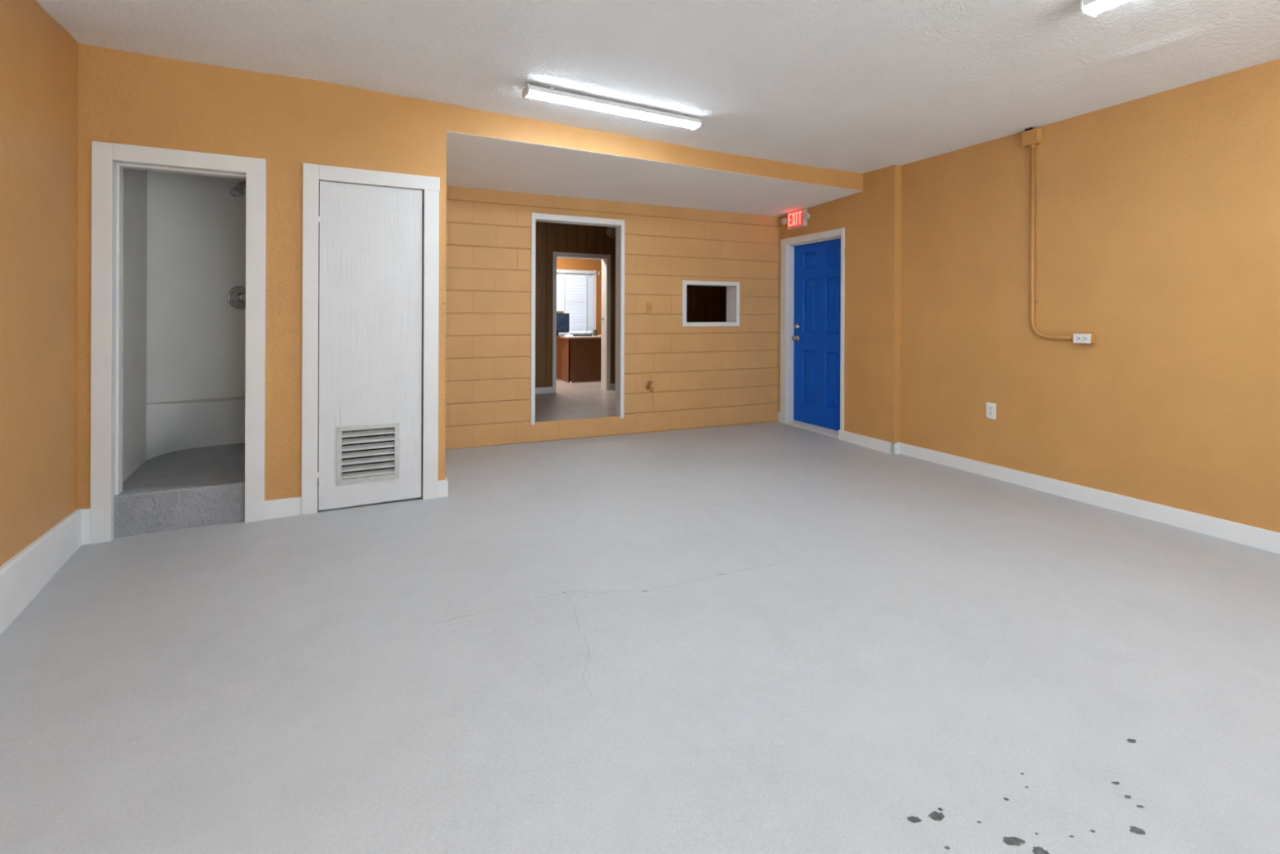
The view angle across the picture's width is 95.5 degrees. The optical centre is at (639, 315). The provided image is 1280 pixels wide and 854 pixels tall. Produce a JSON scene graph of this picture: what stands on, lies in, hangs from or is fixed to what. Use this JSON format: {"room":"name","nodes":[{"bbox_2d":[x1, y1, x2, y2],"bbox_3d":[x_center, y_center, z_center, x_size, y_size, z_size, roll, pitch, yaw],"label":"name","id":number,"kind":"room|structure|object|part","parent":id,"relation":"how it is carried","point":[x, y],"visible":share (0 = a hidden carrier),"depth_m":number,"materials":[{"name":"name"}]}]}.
{"room":"empty commercial room","nodes":[
{"label":"empty commercial room","id":0,"kind":"room"},
{"bbox_2d":[0,0,78,566],"bbox_3d":[-1.194,-0.145,-0.039,0.200,2.780,7.120,0,0,-31],"label":"wall","id":1,"kind":"structure","parent":0,"point":[39,57],"depth_m":2.49,"materials":[{"name":"paint"}]},
{"bbox_2d":[0,509,81,635],"bbox_3d":[-1.175,1.083,0.138,0.032,0.265,6.600,0,0,-31],"label":"baseboard","id":2,"kind":"structure","parent":1,"relation":"attached to","point":[23,576],"depth_m":2.43,"materials":[{"name":"white paint"}]},
{"bbox_2d":[317,182,319,486],"bbox_3d":[-2.001,0.032,4.090,0.819,2.300,0.020,0,0,-27],"label":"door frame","id":3,"kind":"structure","parent":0,"point":[319,182],"depth_m":3.98,"materials":[{"name":"white wood"}]},
{"bbox_2d":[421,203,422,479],"bbox_3d":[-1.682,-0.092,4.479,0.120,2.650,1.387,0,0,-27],"label":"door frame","id":4,"kind":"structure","parent":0,"point":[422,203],"depth_m":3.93,"materials":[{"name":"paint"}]},
{"bbox_2d":[437,475,448,497],"bbox_3d":[-1.304,1.141,3.820,0.062,0.148,0.136,0,0,-27],"label":"baseboard","id":5,"kind":"structure","parent":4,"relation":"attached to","point":[442,484],"depth_m":3.76,"materials":[{"name":"white paint"}]},
{"bbox_2d":[76,43,862,519],"bbox_3d":[-0.330,-0.146,4.311,6.200,2.770,0.134,0,0,-27],"label":"wall","id":6,"kind":"structure","parent":0,"point":[124,97],"depth_m":3.37,"materials":[{"name":"paint"}]},
{"bbox_2d":[75,507,89,545],"bbox_3d":[-2.847,1.098,2.971,0.067,0.222,0.019,0,0,-27],"label":"baseboard","id":7,"kind":"structure","parent":6,"relation":"attached to","point":[85,512],"depth_m":2.97,"materials":[{"name":"white paint"}]},
{"bbox_2d":[89,141,266,543],"bbox_3d":[-2.505,0.153,3.207,0.753,2.094,0.138,0,0,-27],"label":"door frame","id":8,"kind":"structure","parent":6,"relation":"attached to","point":[108,160],"depth_m":3.08,"materials":[{"name":"white paint"}]},
{"bbox_3d":[-2.779,0.153,3.004,0.082,2.093,0.022,0,0,-27],"label":"casing","id":9,"kind":"part","parent":8,"relation":"part of","materials":[{"name":"white paint"}]},
{"bbox_3d":[-2.439,-0.850,3.174,0.671,0.088,0.022,0,0,-27],"label":"head casing","id":10,"kind":"part","parent":8,"relation":"part of","materials":[{"name":"white paint"}]},
{"bbox_3d":[-2.185,0.199,3.304,0.093,2.006,0.022,0,0,-27],"label":"casing","id":11,"kind":"part","parent":8,"relation":"part of","materials":[{"name":"white paint"}]},
{"bbox_2d":[317,181,422,510],"bbox_3d":[-1.655,0.179,3.586,0.582,1.956,0.046,0,0,-27],"label":"door","id":12,"kind":"structure","parent":6,"relation":"in","point":[371,237],"depth_m":3.57,"materials":[{"name":"white paint"}]},
{"bbox_2d":[336,422,399,484],"bbox_3d":[-1.671,0.843,3.579,0.350,0.348,0.045,0,0,-27],"label":"vent","id":13,"kind":"object","parent":12,"relation":"attached to","point":[368,453],"depth_m":3.57,"materials":[{"name":"metal"}]},
{"bbox_2d":[301,163,439,515],"bbox_3d":[-1.659,0.157,3.623,0.764,2.094,0.123,0,0,-27],"label":"door frame","id":14,"kind":"structure","parent":6,"relation":"attached to","point":[313,174],"depth_m":3.53,"materials":[{"name":"white paint"}]},
{"bbox_3d":[-1.942,0.155,3.426,0.082,2.094,0.024,0,0,-27],"label":"casing","id":15,"kind":"part","parent":14,"relation":"part of","materials":[{"name":"white paint"}]},
{"bbox_3d":[-1.597,-0.846,3.598,0.682,0.087,0.025,0,0,-27],"label":"head casing","id":16,"kind":"part","parent":14,"relation":"part of","materials":[{"name":"white paint"}]},
{"bbox_3d":[-1.341,0.202,3.729,0.091,2.006,0.024,0,0,-27],"label":"casing","id":17,"kind":"part","parent":14,"relation":"part of","materials":[{"name":"white paint"}]},
{"bbox_2d":[534,377,617,422],"bbox_3d":[-0.160,1.049,8.176,5.300,0.100,4.466,0,0,-27],"label":"floor","id":18,"kind":"structure","parent":0,"point":[584,399],"depth_m":6.65,"materials":[{"name":"grey concrete"}]},
{"bbox_2d":[555,334,601,382],"bbox_3d":[-0.646,0.657,9.239,1.340,0.680,0.820,0,0,-27],"label":"desk","id":19,"kind":"object","parent":18,"relation":"on","point":[578,358],"visible":0.49,"depth_m":8.74,"materials":[{"name":"brown wood"}]},
{"bbox_2d":[556,313,568,336],"bbox_3d":[-1.289,0.139,8.946,0.412,0.352,0.170,0,0,-27],"label":"monitor","id":20,"kind":"object","parent":19,"relation":"on","point":[562,319],"visible":0.4,"depth_m":8.96,"materials":[{"name":"black plastic"}]},
{"bbox_3d":[-1.190,0.668,8.963,0.023,0.649,0.764,0,0,-22],"label":"panel","id":21,"kind":"part","parent":19,"relation":"part of","materials":[{"name":"red wood"}]},
{"bbox_2d":[572,334,592,336],"bbox_3d":[-0.918,0.305,9.061,0.340,0.022,0.100,0,0,-27],"label":"keyboard","id":22,"kind":"object","parent":19,"relation":"on","point":[572,335],"visible":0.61,"depth_m":9.02,"materials":[{"name":"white plastic"}]},
{"bbox_3d":[-0.479,0.661,8.908,1.300,0.635,0.020,0,0,-27],"label":"panel","id":23,"kind":"part","parent":19,"relation":"part of","materials":[{"name":"brown wood"}]},
{"bbox_2d":[592,328,597,335],"bbox_3d":[-0.713,0.267,9.277,0.080,0.101,0.079,0,0,-27],"label":"pot","id":24,"kind":"object","parent":19,"relation":"on","point":[594,333],"visible":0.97,"depth_m":9.25,"materials":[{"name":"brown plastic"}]},
{"bbox_2d":[556,257,601,334],"bbox_3d":[-1.060,-0.239,9.968,5.300,2.650,0.150,0,0,-27],"label":"wall","id":25,"kind":"structure","parent":0,"point":[569,264],"depth_m":10.02,"materials":[{"name":"orange paint"}]},
{"bbox_2d":[557,270,596,335],"bbox_3d":[-1.252,-0.217,9.827,1.070,1.125,0.150,0,0,-27],"label":"window","id":26,"kind":"structure","parent":25,"relation":"in","point":[594,277],"depth_m":10.01,"materials":[{"name":"white paint"}]},
{"bbox_2d":[556,269,595,333],"bbox_3d":[-1.239,-0.231,9.794,1.017,1.078,0.060,0,0,-27],"label":"window blind","id":27,"kind":"object","parent":26,"relation":"attached to","point":[578,303],"visible":0.5,"depth_m":9.88,"materials":[{"name":"white plastic"}]},
{"bbox_3d":[-1.250,0.299,9.789,0.987,0.018,0.048,0,0,-27],"label":"rail","id":28,"kind":"part","parent":27,"relation":"part of","materials":[{"name":"white plastic"}]},
{"bbox_3d":[-0.781,-0.228,10.019,0.055,1.100,0.012,0,0,-27],"label":"casing","id":29,"kind":"part","parent":26,"relation":"part of","materials":[{"name":"white paint"}]},
{"bbox_2d":[444,186,779,449],"bbox_3d":[0.490,-0.162,6.205,6.050,2.800,0.185,0,0,-25],"label":"wall","id":30,"kind":"structure","parent":0,"point":[700,376],"depth_m":5.87,"materials":[{"name":"wood"}]},
{"bbox_2d":[530,212,624,424],"bbox_3d":[-0.612,0.031,5.660,0.941,1.974,0.146,0,0,-25],"label":"door frame","id":31,"kind":"structure","parent":30,"relation":"attached to","point":[619,224],"depth_m":5.78,"materials":[{"name":"white paint"}]},
{"bbox_3d":[-0.995,0.028,5.413,0.039,1.972,0.018,0,0,-25],"label":"casing","id":32,"kind":"part","parent":31,"relation":"part of","materials":[{"name":"white paint"}]},
{"bbox_3d":[-0.582,-0.927,5.601,0.863,0.054,0.018,0,0,-25],"label":"head casing","id":33,"kind":"part","parent":31,"relation":"part of","materials":[{"name":"white paint"}]},
{"bbox_3d":[-0.176,0.033,5.790,0.039,1.972,0.018,0,0,-25],"label":"casing","id":34,"kind":"part","parent":31,"relation":"part of","materials":[{"name":"white paint"}]},
{"bbox_2d":[646,302,652,314],"bbox_3d":[0.097,-0.072,5.915,0.064,0.116,0.017,0,0,-25],"label":"switch plate","id":35,"kind":"object","parent":30,"relation":"attached to","point":[649,305],"visible":1,"depth_m":5.91,"materials":[{"name":"paint"}]},
{"bbox_2d":[645,381,653,391],"bbox_3d":[0.103,0.716,5.869,0.060,0.105,0.104,0,0,-25],"label":"faucet","id":36,"kind":"object","parent":30,"relation":"attached to","point":[648,386],"visible":1,"depth_m":5.86,"materials":[{"name":"brown paint"}]},
{"bbox_2d":[681,280,739,326],"bbox_3d":[0.726,-0.127,6.306,0.710,0.481,0.199,0,0,-25],"label":"window frame","id":37,"kind":"structure","parent":30,"relation":"in","point":[732,287],"depth_m":6.31,"materials":[{"name":"white paint"}]},
{"bbox_2d":[534,221,726,387],"bbox_3d":[-0.106,-0.235,8.081,5.300,2.650,0.120,0,0,-27],"label":"wall","id":38,"kind":"structure","parent":0,"point":[704,303],"depth_m":7.62,"materials":[{"name":"brown wood"}]},
{"bbox_2d":[534,386,552,394],"bbox_3d":[-1.743,0.959,7.181,1.375,0.088,0.015,0,0,-27],"label":"baseboard","id":39,"kind":"structure","parent":38,"relation":"attached to","point":[544,389],"depth_m":7.43,"materials":[{"name":"white paint"}]},
{"bbox_2d":[552,251,610,392],"bbox_3d":[-0.801,0.088,7.749,0.809,1.818,0.186,0,0,-27],"label":"door frame","id":40,"kind":"structure","parent":38,"relation":"attached to","point":[606,259],"depth_m":7.83,"materials":[{"name":"white paint"}]},
{"bbox_3d":[-1.103,0.087,7.502,0.047,1.818,0.018,0,0,-27],"label":"casing","id":41,"kind":"part","parent":40,"relation":"part of","materials":[{"name":"white paint"}]},
{"bbox_3d":[-0.762,-0.793,7.673,0.710,0.055,0.018,0,0,-27],"label":"head casing","id":42,"kind":"part","parent":40,"relation":"part of","materials":[{"name":"white paint"}]},
{"bbox_3d":[-0.425,0.089,7.845,0.052,1.818,0.018,0,0,-27],"label":"casing","id":43,"kind":"part","parent":40,"relation":"part of","materials":[{"name":"white paint"}]},
{"bbox_2d":[609,383,615,389],"bbox_3d":[0.896,0.970,8.515,2.910,0.088,0.015,0,0,-27],"label":"baseboard","id":44,"kind":"structure","parent":38,"relation":"attached to","point":[612,386],"depth_m":7.87,"materials":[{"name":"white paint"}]},
{"bbox_2d":[0,422,1279,853],"bbox_3d":[0.909,1.197,1.817,5.970,0.041,8.420,0,0,-27],"label":"floor","id":45,"kind":"structure","parent":0,"point":[772,637],"depth_m":1.96,"materials":[{"name":"grey paint"}]},
{"bbox_2d":[113,168,245,537],"bbox_3d":[-2.841,-0.036,3.827,0.818,2.490,1.459,0,0,-27],"label":"shower stall","id":46,"kind":"object","parent":45,"relation":"on","point":[184,234],"visible":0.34,"depth_m":3.91,"materials":[{"name":"grey concrete"}]},
{"bbox_2d":[226,285,245,309],"bbox_3d":[-2.937,-0.134,4.295,0.065,0.172,0.172,0,0,28],"label":"shower valve","id":47,"kind":"object","parent":46,"relation":"attached to","point":[236,296],"visible":0.66,"depth_m":4.28,"materials":[{"name":"silver metal"}]},
{"bbox_3d":[-2.932,-0.133,4.293,0.055,0.072,0.072,0,0,28],"label":"knob","id":48,"kind":"part","parent":47,"relation":"part of","materials":[{"name":"silver metal"}]},
{"bbox_2d":[228,181,245,198],"bbox_3d":[-2.927,-0.922,4.260,0.089,0.138,0.241,0,0,-17],"label":"showerhead","id":49,"kind":"object","parent":46,"relation":"attached to","point":[237,192],"visible":0.88,"depth_m":4.19,"materials":[{"name":"silver metal"}]},
{"bbox_2d":[446,130,862,217],"bbox_3d":[0.219,-1.192,5.372,4.271,0.154,1.505,0,0,-27],"label":"ceiling","id":50,"kind":"structure","parent":0,"point":[473,161],"depth_m":5.00,"materials":[{"name":"white paint"}]},
{"bbox_2d":[35,0,1279,173],"bbox_3d":[1.248,-1.348,1.166,5.970,0.064,6.960,0,0,-27],"label":"ceiling","id":51,"kind":"structure","parent":0,"point":[863,86],"depth_m":3.00,"materials":[{"name":"paint"}]},
{"bbox_2d":[522,83,702,130],"bbox_3d":[-0.141,-1.321,3.691,1.210,0.080,0.116,0,0,-29],"label":"strip light","id":52,"kind":"object","parent":51,"relation":"attached to","point":[550,95],"visible":0.98,"depth_m":3.62,"materials":[{"name":"white plastic"}]},
{"bbox_2d":[1080,0,1131,17],"bbox_3d":[2.159,-1.302,1.912,0.116,0.080,1.210,0,0,-27],"label":"strip light","id":53,"kind":"object","parent":51,"relation":"attached to","point":[1091,8],"visible":1,"depth_m":2.40,"materials":[{"name":"white plastic"}]},
{"bbox_2d":[778,164,901,442],"bbox_3d":[1.962,-0.132,6.040,0.220,2.780,1.872,0,0,-24],"label":"wall","id":54,"kind":"structure","parent":0,"point":[870,218],"depth_m":5.37,"materials":[{"name":"paint"}]},
{"bbox_2d":[781,208,810,229],"bbox_3d":[1.689,-1.050,6.292,0.076,0.199,0.440,0,0,-24],"label":"exit sign","id":55,"kind":"object","parent":54,"relation":"attached to","point":[797,219],"visible":0.98,"depth_m":6.25,"materials":[{"name":"red plastic"}]},
{"bbox_2d":[779,227,844,438],"bbox_3d":[1.859,0.188,6.158,0.168,2.098,0.972,0,0,-24],"label":"door frame","id":56,"kind":"structure","parent":54,"relation":"attached to","point":[787,246],"depth_m":6.48,"materials":[{"name":"white paint"}]},
{"bbox_3d":[1.612,0.185,6.525,0.020,2.082,0.100,0,0,-24],"label":"casing","id":57,"kind":"part","parent":56,"relation":"part of","materials":[{"name":"white paint"}]},
{"bbox_3d":[1.809,-0.829,6.098,0.020,0.060,0.836,0,0,-24],"label":"head casing","id":58,"kind":"part","parent":56,"relation":"part of","materials":[{"name":"white paint"}]},
{"bbox_3d":[1.984,0.189,5.701,0.020,2.098,0.036,0,0,-24],"label":"casing","id":59,"kind":"part","parent":56,"relation":"part of","materials":[{"name":"white paint"}]},
{"bbox_2d":[791,238,840,431],"bbox_3d":[1.888,0.192,6.126,0.102,1.950,0.842,0,0,-24],"label":"door","id":60,"kind":"structure","parent":54,"relation":"in","point":[816,338],"depth_m":6.16,"materials":[{"name":"blue paint"}]},
{"bbox_3d":[1.720,0.252,6.448,0.062,0.064,0.064,0,0,-24],"label":"knob","id":61,"kind":"part","parent":60,"relation":"part of","materials":[{"name":"silver metal"}]},
{"bbox_2d":[900,58,1279,532],"bbox_3d":[3.740,-0.125,2.226,0.201,2.780,6.600,0,0,-24],"label":"wall","id":62,"kind":"structure","parent":0,"point":[1157,226],"depth_m":3.65,"materials":[{"name":"paint"}]},
{"bbox_2d":[986,402,995,419],"bbox_3d":[2.655,0.719,4.399,0.011,0.119,0.075,0,0,-24],"label":"wall outlet","id":63,"kind":"object","parent":62,"relation":"attached to","point":[990,407],"visible":1,"depth_m":4.39,"materials":[{"name":"white plastic"}]},
{"bbox_2d":[1021,127,1041,146],"bbox_3d":[2.767,-1.263,4.114,0.053,0.117,0.112,0,0,-24],"label":"junction box","id":64,"kind":"object","parent":62,"relation":"attached to","point":[1029,136],"visible":1,"depth_m":4.09,"materials":[{"name":"paint"}]},
{"bbox_2d":[1029,144,1073,340],"bbox_3d":[2.827,-0.523,3.995,0.031,1.372,0.316,0,0,-24],"label":"conduit","id":65,"kind":"object","parent":62,"relation":"attached to","point":[1032,301],"visible":0.98,"depth_m":4.10,"materials":[{"name":"metal"}]},
{"bbox_2d":[838,429,1279,554],"bbox_3d":[3.425,1.176,2.576,0.130,0.175,6.948,0,0,-24],"label":"baseboard","id":66,"kind":"structure","parent":62,"relation":"attached to","point":[1253,536],"depth_m":3.73,"materials":[{"name":"white paint"}]},
{"bbox_2d":[1073,333,1095,343],"bbox_3d":[2.900,0.149,3.799,0.056,0.061,0.106,0,0,-24],"label":"outlet","id":67,"kind":"object","parent":62,"relation":"attached to","point":[1077,338],"visible":1,"depth_m":3.77,"materials":[{"name":"paint"}]},
{"bbox_2d":[1075,335,1080,341],"bbox_3d":[2.868,0.149,3.806,0.003,0.034,0.028,0,0,-24],"label":"receptacle","id":68,"kind":"object","parent":67,"relation":"attached to","point":[1077,337],"depth_m":3.80,"materials":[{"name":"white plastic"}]},
{"bbox_2d":[1082,336,1087,341],"bbox_3d":[2.884,0.149,3.770,0.003,0.034,0.028,0,0,-24],"label":"receptacle","id":69,"kind":"object","parent":67,"relation":"attached to","point":[1084,338],"depth_m":3.77,"materials":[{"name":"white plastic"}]},
{"bbox_3d":[-0.165,-1.481,8.206,5.300,0.100,4.400,0,0,-27],"label":"ceiling","id":70,"kind":"structure","parent":0,"visible":0},
{"bbox_2d":[606,226,615,237],"bbox_3d":[-0.310,-1.175,6.883,0.164,0.513,0.133,0,0,-27],"label":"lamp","id":71,"kind":"object","parent":70,"relation":"hanging from","point":[611,232],"visible":0.44,"depth_m":6.89,"materials":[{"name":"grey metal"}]}
]}

